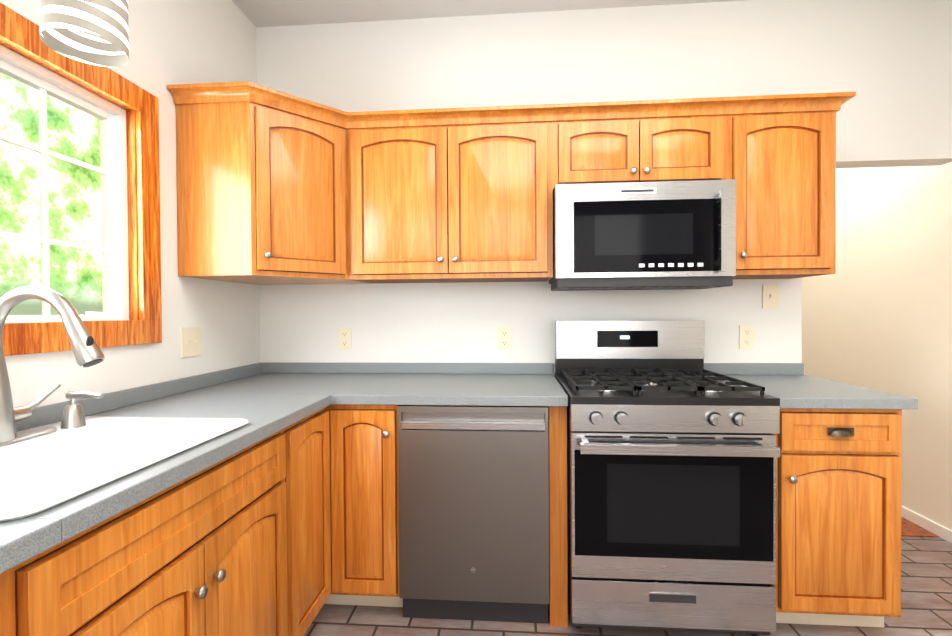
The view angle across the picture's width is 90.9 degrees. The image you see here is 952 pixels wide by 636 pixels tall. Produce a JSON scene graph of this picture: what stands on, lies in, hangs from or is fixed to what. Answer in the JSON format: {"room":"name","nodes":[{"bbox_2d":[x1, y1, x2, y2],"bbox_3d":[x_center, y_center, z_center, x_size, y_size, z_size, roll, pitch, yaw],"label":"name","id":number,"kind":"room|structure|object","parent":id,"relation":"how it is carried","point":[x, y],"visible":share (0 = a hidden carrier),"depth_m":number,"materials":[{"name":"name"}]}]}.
{"room":"kitchen","nodes":[
{"label":"kitchen","id":0,"kind":"room"},
{"bbox_2d":[0,0,259,407],"bbox_3d":[-1.413,-0.129,-0.107,0.127,2.738,5.448,0,1,4],"label":"wall","id":1,"kind":"structure","parent":0,"point":[172,42],"depth_m":1.86,"materials":[{"name":"white paint"}]},
{"bbox_2d":[0,3,161,355],"bbox_3d":[-1.290,-0.358,1.143,0.112,0.917,1.255,0,1,4],"label":"window","id":2,"kind":"structure","parent":1,"relation":"in","point":[125,111],"depth_m":1.59,"materials":[{"name":"brown wood"}]},
{"bbox_2d":[181,327,201,357],"bbox_3d":[-1.182,0.100,1.956,0.015,0.122,0.117,0,1,4],"label":"light switch","id":3,"kind":"object","parent":1,"relation":"attached to","point":[190,341],"visible":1,"depth_m":1.95,"materials":[{"name":"beige plastic"}]},
{"bbox_2d":[232,0,744,26],"bbox_3d":[0.495,-1.558,0.627,3.886,0.076,7.239,0,1,4],"label":"ceiling","id":4,"kind":"structure","parent":0,"point":[265,13],"depth_m":2.33,"materials":[{"name":"white paint"}]},
{"bbox_2d":[39,0,128,66],"bbox_3d":[-0.883,-1.061,1.054,0.155,0.909,0.155,0,1,4],"label":"pendant light","id":5,"kind":"object","parent":4,"relation":"hanging from","point":[94,32],"visible":1,"depth_m":1.05,"materials":[{"name":"beige glass"}]},
{"bbox_2d":[256,0,951,374],"bbox_3d":[0.519,-0.174,2.420,3.594,2.738,0.114,0,1,4],"label":"wall","id":6,"kind":"structure","parent":0,"point":[888,62],"depth_m":2.35,"materials":[{"name":"white paint"}]},
{"bbox_2d":[171,81,350,284],"bbox_3d":[-0.880,-0.543,2.157,0.589,0.740,0.609,0,1,4],"label":"upper cabinet","id":7,"kind":"object","parent":6,"relation":"attached to","point":[275,187],"depth_m":1.87,"materials":[{"name":"brown wood"}]},
{"bbox_2d":[338,328,351,349],"bbox_3d":[-0.687,0.108,2.454,0.071,0.117,0.008,0,1,4],"label":"electrical outlet","id":8,"kind":"object","parent":6,"relation":"attached to","point":[344,338],"visible":1,"depth_m":2.45,"materials":[{"name":"beige plastic"}]},
{"bbox_2d":[343,104,558,283],"bbox_3d":[-0.134,-0.549,2.222,0.965,0.740,0.365,0,1,4],"label":"upper cabinet","id":9,"kind":"object","parent":6,"relation":"attached to","point":[465,194],"depth_m":2.08,"materials":[{"name":"brown wood"}]},
{"bbox_2d":[497,327,511,349],"bbox_3d":[0.145,0.104,2.390,0.071,0.117,0.008,0,1,4],"label":"electrical outlet","id":10,"kind":"object","parent":6,"relation":"attached to","point":[504,338],"visible":1,"depth_m":2.39,"materials":[{"name":"beige plastic"}]},
{"bbox_2d":[559,97,734,183],"bbox_3d":[0.715,-0.749,2.176,0.738,0.351,0.322,0,1,4],"label":"upper cabinet","id":11,"kind":"object","parent":6,"relation":"attached to","point":[688,139],"depth_m":2.01,"materials":[{"name":"brown wood"}]},
{"bbox_2d":[549,179,735,290],"bbox_3d":[0.713,-0.350,2.119,0.730,0.435,0.443,0,1,4],"label":"over-the-range microwave","id":12,"kind":"object","parent":11,"relation":"attached to","point":[668,235],"visible":1,"depth_m":1.95,"materials":[{"name":"silver metal"}]},
{"bbox_2d":[739,325,754,348],"bbox_3d":[1.329,0.094,2.299,0.071,0.117,0.008,0,1,4],"label":"electrical outlet","id":13,"kind":"object","parent":6,"relation":"attached to","point":[746,336],"visible":1,"depth_m":2.30,"materials":[{"name":"beige plastic"}]},
{"bbox_2d":[762,285,777,308],"bbox_3d":[1.437,-0.104,2.285,0.072,0.117,0.015,0,1,4],"label":"light switch","id":14,"kind":"object","parent":6,"relation":"attached to","point":[769,296],"visible":1,"depth_m":2.29,"materials":[{"name":"beige plastic"}]},
{"bbox_2d":[733,92,846,278],"bbox_3d":[1.305,-0.558,2.133,0.443,0.740,0.322,0,1,4],"label":"upper cabinet","id":15,"kind":"object","parent":6,"relation":"attached to","point":[785,145],"depth_m":1.97,"materials":[{"name":"brown wood"}]},
{"bbox_2d":[304,536,951,635],"bbox_3d":[0.602,1.227,0.654,4.369,0.081,7.239,0,1,4],"label":"floor","id":16,"kind":"structure","parent":0,"point":[926,586],"depth_m":1.80,"materials":[{"name":"brown tile"}]},
{"bbox_2d":[0,550,47,635],"bbox_3d":[-0.994,0.779,0.329,0.626,0.844,0.771,0,1,4],"label":"base cabinet","id":17,"kind":"object","parent":16,"relation":"on","point":[23,587],"depth_m":0.69,"materials":[{"name":"brown wood"}]},
{"bbox_2d":[0,363,371,573],"bbox_3d":[-0.913,0.297,1.203,0.660,0.094,2.538,0,1,4],"label":"countertop","id":18,"kind":"structure","parent":17,"relation":"on","point":[266,399],"depth_m":1.41,"materials":[{"name":"grey laminate"}]},
{"bbox_2d":[0,286,104,446],"bbox_3d":[-1.009,0.109,1.093,0.305,0.368,0.282,0,1,4],"label":"faucet","id":19,"kind":"object","parent":18,"relation":"on","point":[87,351],"visible":1,"depth_m":1.08,"materials":[{"name":"silver metal"}]},
{"bbox_2d":[0,416,248,521],"bbox_3d":[-0.933,0.398,1.052,0.541,0.208,0.660,0,1,4],"label":"sink","id":20,"kind":"object","parent":18,"relation":"in","point":[47,471],"visible":0.42,"depth_m":1.19,"materials":[{"name":"white ceramic"}]},
{"bbox_2d":[60,391,102,428],"bbox_3d":[-1.056,0.244,1.260,0.108,0.095,0.053,0,1,4],"label":"soap dispenser","id":21,"kind":"object","parent":20,"relation":"on","point":[73,416],"visible":1,"depth_m":1.25,"materials":[{"name":"silver metal"}]},
{"bbox_2d":[92,404,339,635],"bbox_3d":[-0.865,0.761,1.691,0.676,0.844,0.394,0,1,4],"label":"base cabinet","id":22,"kind":"object","parent":16,"relation":"on","point":[292,530],"depth_m":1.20,"materials":[{"name":"brown wood"}]},
{"bbox_2d":[205,362,347,373],"bbox_3d":[-0.856,0.285,2.149,0.450,0.094,0.642,0,1,4],"label":"countertop","id":23,"kind":"structure","parent":22,"relation":"on","point":[262,367],"depth_m":2.45,"materials":[{"name":"grey laminate"}]},
{"bbox_2d":[340,405,402,606],"bbox_3d":[-0.430,0.753,2.106,0.304,0.844,0.676,0,1,4],"label":"base cabinet","id":24,"kind":"object","parent":16,"relation":"on","point":[369,469],"depth_m":1.82,"materials":[{"name":"brown wood"}]},
{"bbox_2d":[340,363,567,406],"bbox_3d":[-0.073,0.280,2.089,0.881,0.094,0.642,0,1,4],"label":"countertop","id":25,"kind":"structure","parent":24,"relation":"on","point":[452,384],"depth_m":2.02,"materials":[{"name":"grey laminate"}]},
{"bbox_2d":[398,405,548,623],"bbox_3d":[0.012,0.752,2.086,0.572,0.841,0.622,0,1,4],"label":"dishwasher","id":26,"kind":"object","parent":16,"relation":"on","point":[473,512],"visible":0.79,"depth_m":1.78,"materials":[{"name":"grey metal"}]},
{"bbox_2d":[554,320,779,635],"bbox_3d":[0.723,0.593,1.968,0.714,1.153,0.724,0,1,4],"label":"gas range","id":27,"kind":"object","parent":16,"relation":"on","point":[673,451],"visible":1,"depth_m":1.68,"materials":[{"name":"silver metal"}]},
{"bbox_2d":[773,408,901,626],"bbox_3d":[1.332,0.743,1.996,0.440,0.844,0.626,0,1,4],"label":"base cabinet","id":28,"kind":"object","parent":16,"relation":"on","point":[839,471],"depth_m":1.69,"materials":[{"name":"brown wood"}]},
{"bbox_2d":[704,363,917,408],"bbox_3d":[1.332,0.272,1.983,0.494,0.094,0.639,0,1,4],"label":"countertop","id":29,"kind":"structure","parent":28,"relation":"on","point":[787,382],"depth_m":1.85,"materials":[{"name":"grey laminate"}]},
{"bbox_2d":[901,517,938,536],"bbox_3d":[1.638,1.144,3.299,1.710,0.005,1.547,0,1,4],"label":"floor","id":30,"kind":"structure","parent":16,"relation":"on","point":[910,528],"depth_m":2.53,"materials":[{"name":"brown wood"}]},
{"bbox_2d":[802,162,951,529],"bbox_3d":[2.353,-0.162,0.503,0.127,2.738,7.239,0,1,4],"label":"wall","id":31,"kind":"structure","parent":0,"point":[877,311],"depth_m":2.69,"materials":[{"name":"beige paint"}]},
{"bbox_2d":[901,505,951,542],"bbox_3d":[2.286,1.146,0.460,0.014,0.064,7.110,0,1,4],"label":"baseboard","id":32,"kind":"structure","parent":31,"relation":"attached to","point":[941,531],"depth_m":2.53,"materials":[{"name":"white wood"}]},
{"label":"outside","id":33,"kind":"structure","parent":0,"visible":0},
{"bbox_2d":[0,73,102,314],"bbox_3d":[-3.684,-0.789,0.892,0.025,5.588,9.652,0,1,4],"label":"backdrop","id":34,"kind":"structure","parent":33,"point":[16,278],"depth_m":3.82,"materials":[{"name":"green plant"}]}
]}

